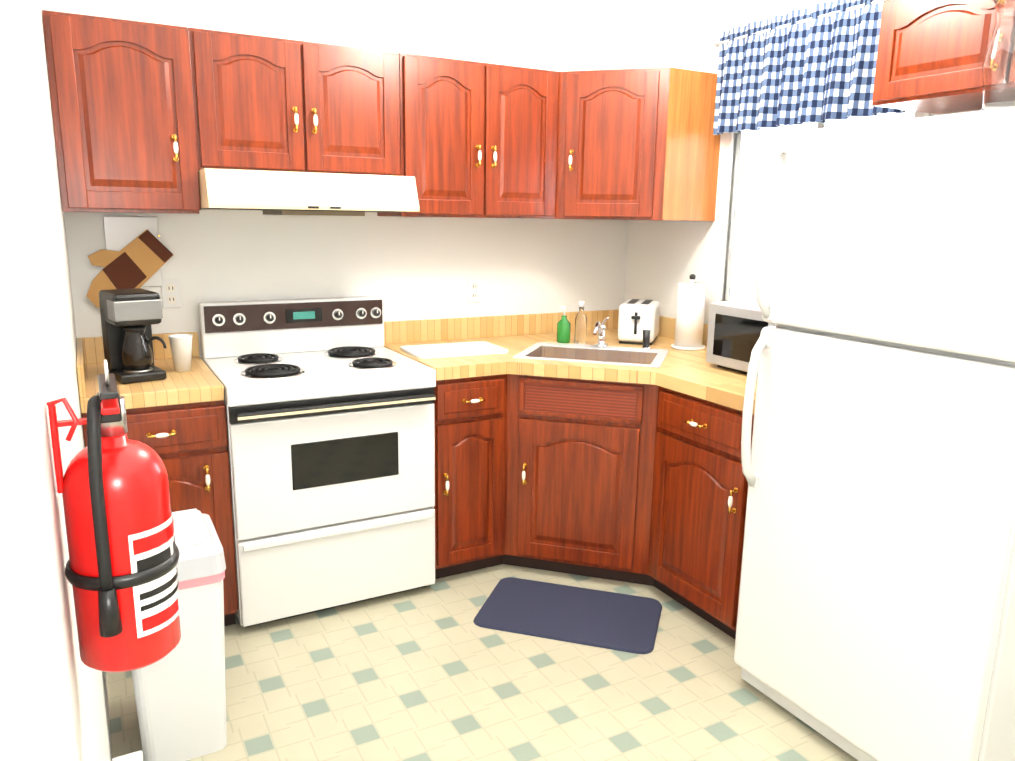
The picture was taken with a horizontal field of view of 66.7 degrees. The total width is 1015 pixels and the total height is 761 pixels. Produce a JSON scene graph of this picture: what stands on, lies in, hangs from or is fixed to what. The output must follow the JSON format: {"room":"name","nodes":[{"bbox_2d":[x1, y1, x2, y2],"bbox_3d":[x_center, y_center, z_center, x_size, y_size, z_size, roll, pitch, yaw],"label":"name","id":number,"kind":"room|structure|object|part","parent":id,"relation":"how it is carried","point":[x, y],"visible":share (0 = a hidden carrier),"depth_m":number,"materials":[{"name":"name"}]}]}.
{"room":"kitchen","nodes":[
{"label":"kitchen","id":0,"kind":"room"},
{"bbox_2d":[0,0,111,760],"bbox_3d":[-0.580,-0.009,0.843,0.120,2.620,4.600,-6,14,-28],"label":"wall","id":1,"kind":"structure","parent":0,"point":[54,703],"depth_m":0.76,"materials":[{"name":"white paint"}]},
{"bbox_2d":[76,337,87,396],"bbox_3d":[-1.463,-0.052,2.647,0.018,0.100,0.604,-6,14,-28],"label":"backsplash","id":2,"kind":"structure","parent":1,"relation":"attached to","point":[82,366],"depth_m":2.47,"materials":[{"name":"beige wood"}]},
{"bbox_2d":[46,359,180,671],"bbox_3d":[-0.462,0.156,0.917,0.126,0.380,0.153,-6,14,-28],"label":"fire extinguisher","id":3,"kind":"object","parent":1,"relation":"attached to","point":[121,572],"visible":1,"depth_m":0.89,"materials":[{"name":"red metal"}]},
{"bbox_2d":[42,0,637,357],"bbox_3d":[-0.527,-0.571,3.496,2.795,2.620,0.120,-6,14,-28],"label":"wall","id":4,"kind":"structure","parent":0,"point":[414,268],"depth_m":3.38,"materials":[{"name":"white paint"}]},
{"bbox_2d":[86,216,172,306],"bbox_3d":[-1.434,-0.449,2.925,0.312,0.338,0.034,-6,14,-28],"label":"mitt","id":5,"kind":"object","parent":4,"relation":"hanging from","point":[136,253],"visible":0.96,"depth_m":2.91,"materials":[{"name":"brown fabric"}]},
{"bbox_2d":[42,10,225,213],"bbox_3d":[-1.316,-0.911,2.726,0.499,0.620,0.319,-6,14,-28],"label":"upper cabinet","id":6,"kind":"object","parent":4,"relation":"attached to","point":[151,117],"depth_m":2.58,"materials":[{"name":"brown wood"}]},
{"bbox_2d":[161,279,181,307],"bbox_3d":[-1.323,-0.341,3.030,0.070,0.114,0.009,-6,14,-28],"label":"electrical outlet plate","id":7,"kind":"object","parent":4,"relation":"attached to","point":[171,293],"depth_m":3.03,"materials":[{"name":"white plastic"}]},
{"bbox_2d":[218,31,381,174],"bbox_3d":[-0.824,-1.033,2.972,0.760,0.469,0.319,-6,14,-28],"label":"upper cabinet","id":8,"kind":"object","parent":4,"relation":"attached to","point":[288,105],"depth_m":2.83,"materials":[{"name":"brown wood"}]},
{"bbox_2d":[198,168,418,215],"bbox_3d":[-0.784,-0.711,2.956,0.754,0.150,0.502,-6,14,-28],"label":"range hood","id":9,"kind":"object","parent":4,"relation":"attached to","point":[292,193],"visible":0.96,"depth_m":2.74,"materials":[{"name":"white metal"}]},
{"bbox_2d":[263,210,364,215],"bbox_3d":[-0.747,-0.641,2.951,0.304,0.016,0.340,-6,14,-28],"label":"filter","id":10,"kind":"object","parent":9,"relation":"attached to","point":[267,212],"depth_m":2.81,"materials":[{"name":"grey metal"}]},
{"bbox_2d":[84,309,618,364],"bbox_3d":[-0.497,-0.220,3.507,2.551,0.100,0.018,-6,14,-28],"label":"backsplash","id":11,"kind":"structure","parent":4,"relation":"attached to","point":[446,329],"depth_m":3.63,"materials":[{"name":"beige wood"}]},
{"bbox_2d":[377,51,553,218],"bbox_3d":[-0.159,-1.017,3.307,0.863,0.620,0.382,-6,14,-28],"label":"upper cabinet","id":12,"kind":"object","parent":4,"relation":"attached to","point":[475,139],"depth_m":3.17,"materials":[{"name":"brown wood"}]},
{"bbox_2d":[467,278,480,302],"bbox_3d":[-0.157,-0.426,3.657,0.070,0.114,0.009,-6,14,-28],"label":"electrical outlet plate","id":13,"kind":"object","parent":4,"relation":"attached to","point":[473,285],"depth_m":3.65,"materials":[{"name":"white plastic"}]},
{"bbox_2d":[516,0,644,68],"bbox_3d":[0.353,-1.665,3.644,0.680,0.515,0.050,-6,14,-28],"label":"trim","id":14,"kind":"structure","parent":4,"relation":"attached to","point":[520,33],"depth_m":3.54,"materials":[{"name":"white"}]},
{"bbox_2d":[550,68,673,219],"bbox_3d":[0.342,-1.036,3.433,0.405,0.620,0.636,-6,14,-28],"label":"upper cabinet","id":15,"kind":"object","parent":4,"relation":"attached to","point":[614,129],"depth_m":3.31,"materials":[{"name":"brown wood"}]},
{"bbox_2d":[107,564,857,760],"bbox_3d":[0.576,1.206,1.752,2.795,0.100,4.840,-6,14,-28],"label":"floor","id":16,"kind":"structure","parent":0,"point":[432,672],"depth_m":2.45,"materials":[{"name":"tile"}]},
{"bbox_2d":[112,750,142,760],"bbox_3d":[-0.970,1.026,1.979,0.071,0.109,0.070,-6,14,-28],"label":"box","id":17,"kind":"object","parent":16,"relation":"on","point":[136,756],"visible":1,"depth_m":1.98,"materials":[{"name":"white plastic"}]},
{"bbox_2d":[79,393,237,625],"bbox_3d":[-1.296,0.449,2.862,0.428,0.865,0.620,-6,14,-28],"label":"base cabinet","id":18,"kind":"object","parent":16,"relation":"on","point":[189,437],"depth_m":2.60,"materials":[{"name":"brown wood"}]},
{"bbox_2d":[80,357,223,408],"bbox_3d":[-1.290,0.002,2.765,0.425,0.050,0.622,-6,14,-28],"label":"countertop","id":19,"kind":"structure","parent":18,"relation":"on","point":[200,381],"depth_m":2.58,"materials":[{"name":"beige wood"}]},
{"bbox_2d":[99,288,166,383],"bbox_3d":[-1.294,-0.159,2.669,0.158,0.302,0.202,-9,16,-40],"label":"coffee maker","id":20,"kind":"object","parent":19,"relation":"on","point":[129,317],"visible":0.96,"depth_m":2.61,"materials":[{"name":"black plastic"}]},
{"bbox_3d":[-1.277,-0.108,2.653,0.098,0.135,0.105,-6,14,-28],"label":"carafe glass","id":21,"kind":"part","parent":20,"relation":"part of","materials":[{"name":"brown"}]},
{"bbox_2d":[168,334,192,371],"bbox_3d":[-1.189,-0.100,2.814,0.084,0.130,0.084,-6,14,-28],"label":"foam cup","id":22,"kind":"object","parent":19,"relation":"on","point":[181,347],"visible":1,"depth_m":2.79,"materials":[{"name":"white plastic"}]},
{"bbox_2d":[131,509,226,760],"bbox_3d":[-0.945,0.718,2.186,0.266,0.628,0.336,-6,14,-28],"label":"trash can","id":23,"kind":"object","parent":16,"relation":"on","point":[180,693],"visible":0.56,"depth_m":2.08,"materials":[{"name":"white plastic"}]},
{"bbox_3d":[-0.941,0.453,2.130,0.266,0.079,0.336,-6,14,-28],"label":"trash lid","id":24,"kind":"part","parent":23,"relation":"part of","materials":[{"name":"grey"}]},
{"bbox_2d":[198,296,435,627],"bbox_3d":[-0.750,0.274,3.072,0.756,1.135,0.686,-6,14,-28],"label":"stove","id":25,"kind":"object","parent":16,"relation":"on","point":[329,407],"visible":0.98,"depth_m":2.86,"materials":[{"name":"white metal"}]},
{"bbox_3d":[-0.869,-0.270,3.195,0.730,0.105,0.012,-6,14,-28],"label":"brown panel","id":26,"kind":"part","parent":25,"relation":"part of","materials":[{"name":"brown metal"}]},
{"bbox_3d":[-0.717,0.039,3.016,0.400,0.580,0.560,-6,14,-28],"label":"black glass","id":27,"kind":"part","parent":25,"relation":"part of","materials":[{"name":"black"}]},
{"bbox_2d":[434,385,507,578],"bbox_3d":[-0.291,0.351,3.397,0.333,0.865,0.620,-6,14,-28],"label":"base cabinet","id":28,"kind":"object","parent":16,"relation":"on","point":[471,506],"depth_m":3.14,"materials":[{"name":"brown wood"}]},
{"bbox_2d":[473,577,661,653],"bbox_3d":[0.239,0.888,2.957,0.670,0.010,0.410,4,12,16],"label":"mat","id":29,"kind":"object","parent":16,"relation":"on","point":[601,619],"visible":0.98,"depth_m":2.92,"materials":[{"name":"blue"}]},
{"bbox_2d":[504,417,647,583],"bbox_3d":[0.405,0.331,3.540,1.028,0.865,1.028,-6,14,-28],"label":"base cabinet","id":30,"kind":"object","parent":16,"relation":"on","point":[603,453],"depth_m":3.15,"materials":[{"name":"brown wood"}]},
{"bbox_2d":[383,329,756,452],"bbox_3d":[0.413,-0.043,3.099,1.361,0.050,1.652,-6,14,-28],"label":"countertop","id":31,"kind":"structure","parent":30,"relation":"on","point":[601,394],"depth_m":3.06,"materials":[{"name":"beige wood"}]},
{"bbox_2d":[400,341,507,358],"bbox_3d":[-0.231,-0.134,3.326,0.421,0.012,0.298,-6,14,-28],"label":"cutting board","id":32,"kind":"object","parent":31,"relation":"on","point":[443,350],"visible":1,"depth_m":3.28,"materials":[{"name":"white plastic"}]},
{"bbox_2d":[557,306,570,342],"bbox_3d":[0.262,-0.261,3.580,0.064,0.169,0.064,-6,14,-28],"label":"soap bottle","id":33,"kind":"object","parent":31,"relation":"on","point":[563,329],"visible":1,"depth_m":3.56,"materials":[{"name":"green plastic"}]},
{"bbox_2d":[574,301,586,343],"bbox_3d":[0.339,-0.267,3.555,0.056,0.194,0.056,-6,14,-28],"label":"bottle","id":34,"kind":"object","parent":31,"relation":"on","point":[580,327],"visible":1,"depth_m":3.54,"materials":[{"name":"clear glass"}]},
{"bbox_2d":[512,342,668,367],"bbox_3d":[0.368,-0.052,3.314,0.727,0.132,0.727,-6,14,-28],"label":"sink","id":35,"kind":"object","parent":31,"relation":"in","point":[530,354],"depth_m":3.39,"materials":[{"name":"white metal"}]},
{"bbox_2d":[618,299,659,344],"bbox_3d":[0.624,-0.280,3.654,0.170,0.187,0.280,4,12,16],"label":"toaster","id":36,"kind":"object","parent":31,"relation":"on","point":[636,317],"visible":1,"depth_m":3.55,"materials":[{"name":"white plastic"}]},
{"bbox_2d":[671,274,705,350],"bbox_3d":[0.822,-0.311,3.462,0.150,0.333,0.150,-6,14,-28],"label":"paper towel","id":37,"kind":"object","parent":31,"relation":"on","point":[690,308],"visible":1,"depth_m":3.42,"materials":[{"name":"white paper"}]},
{"bbox_2d":[706,300,774,375],"bbox_3d":[1.043,-0.153,2.922,0.344,0.255,0.460,-6,14,-28],"label":"microwave","id":38,"kind":"object","parent":31,"relation":"on","point":[735,328],"visible":0.23,"depth_m":2.92,"materials":[{"name":"white plastic"}]},
{"bbox_3d":[0.868,-0.156,2.885,0.003,0.160,0.265,-6,14,-28],"label":"black glass","id":39,"kind":"part","parent":38,"relation":"part of","materials":[{"name":"black glass"}]},
{"bbox_3d":[0.287,0.079,3.069,0.330,0.120,0.330,-6,14,-28],"label":"woven panel","id":40,"kind":"part","parent":30,"relation":"part of","materials":[{"name":"brown wood"}]},
{"bbox_2d":[644,429,752,638],"bbox_3d":[0.977,0.470,2.926,0.621,0.865,0.624,-6,14,-28],"label":"base cabinet","id":41,"kind":"object","parent":16,"relation":"on","point":[694,526],"depth_m":2.81,"materials":[{"name":"brown wood"}]},
{"bbox_2d":[734,107,1014,760],"bbox_3d":[1.226,0.188,2.187,0.825,1.730,0.760,-6,14,-28],"label":"fridge","id":42,"kind":"object","parent":16,"relation":"on","point":[876,614],"visible":1,"depth_m":1.95,"materials":[{"name":"white metal"}]},
{"bbox_3d":[0.736,-0.173,2.238,0.074,1.024,0.034,-6,14,-28],"label":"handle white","id":43,"kind":"part","parent":42,"relation":"part of","materials":[{"name":"white plastic"}]},
{"bbox_2d":[981,0,1014,110],"bbox_3d":[1.208,-0.777,1.862,0.102,0.290,0.102,-6,14,-28],"label":"vase","id":44,"kind":"object","parent":42,"relation":"on","point":[998,72],"visible":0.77,"depth_m":1.84,"materials":[{"name":"clear glass"}]},
{"bbox_2d":[624,0,980,323],"bbox_3d":[1.772,-0.239,2.096,0.120,2.620,4.600,-6,14,-28],"label":"wall","id":45,"kind":"structure","parent":0,"point":[664,258],"depth_m":3.59,"materials":[{"name":"white paint"}]},
{"bbox_2d":[643,317,707,344],"bbox_3d":[1.009,-0.173,3.390,0.019,0.100,1.634,-6,14,-28],"label":"backsplash","id":46,"kind":"structure","parent":45,"relation":"attached to","point":[666,324],"depth_m":3.76,"materials":[{"name":"beige wood"}]},
{"bbox_2d":[666,68,720,220],"bbox_3d":[0.652,-1.066,3.598,0.299,0.620,0.636,-6,14,-28],"label":"upper cabinet","id":47,"kind":"object","parent":45,"relation":"attached to","point":[694,149],"depth_m":3.33,"materials":[{"name":"brown wood"}]},
{"bbox_2d":[713,0,904,134],"bbox_3d":[1.126,-1.175,2.879,0.119,0.415,1.015,-6,14,-28],"label":"curtain valance","id":48,"kind":"object","parent":45,"relation":"attached to","point":[815,63],"visible":0.83,"depth_m":2.89,"materials":[{"name":"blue fabric"}]},
{"bbox_2d":[872,0,985,113],"bbox_3d":[1.371,-0.960,2.212,0.350,0.299,0.466,-6,14,-28],"label":"upper cabinet","id":49,"kind":"object","parent":45,"relation":"attached to","point":[928,53],"depth_m":2.20,"materials":[{"name":"brown wood"}]},
{"bbox_2d":[974,0,995,95],"bbox_3d":[1.540,-0.893,1.908,0.350,0.299,0.466,-6,14,-28],"label":"upper cabinet","id":50,"kind":"object","parent":45,"relation":"attached to","point":[987,32],"depth_m":2.05,"materials":[{"name":"brown wood"}]},
{"bbox_3d":[1.209,0.274,3.248,0.120,1.120,0.840,-6,14,-28],"label":"wall","id":51,"kind":"structure","parent":0,"visible":0},
{"bbox_2d":[713,110,929,301],"bbox_3d":[1.193,-0.740,3.015,0.072,1.060,0.940,-6,14,-28],"label":"window unit","id":52,"kind":"structure","parent":51,"relation":"in","point":[757,147],"depth_m":3.34,"materials":[{"name":"white plastic"}]}
]}

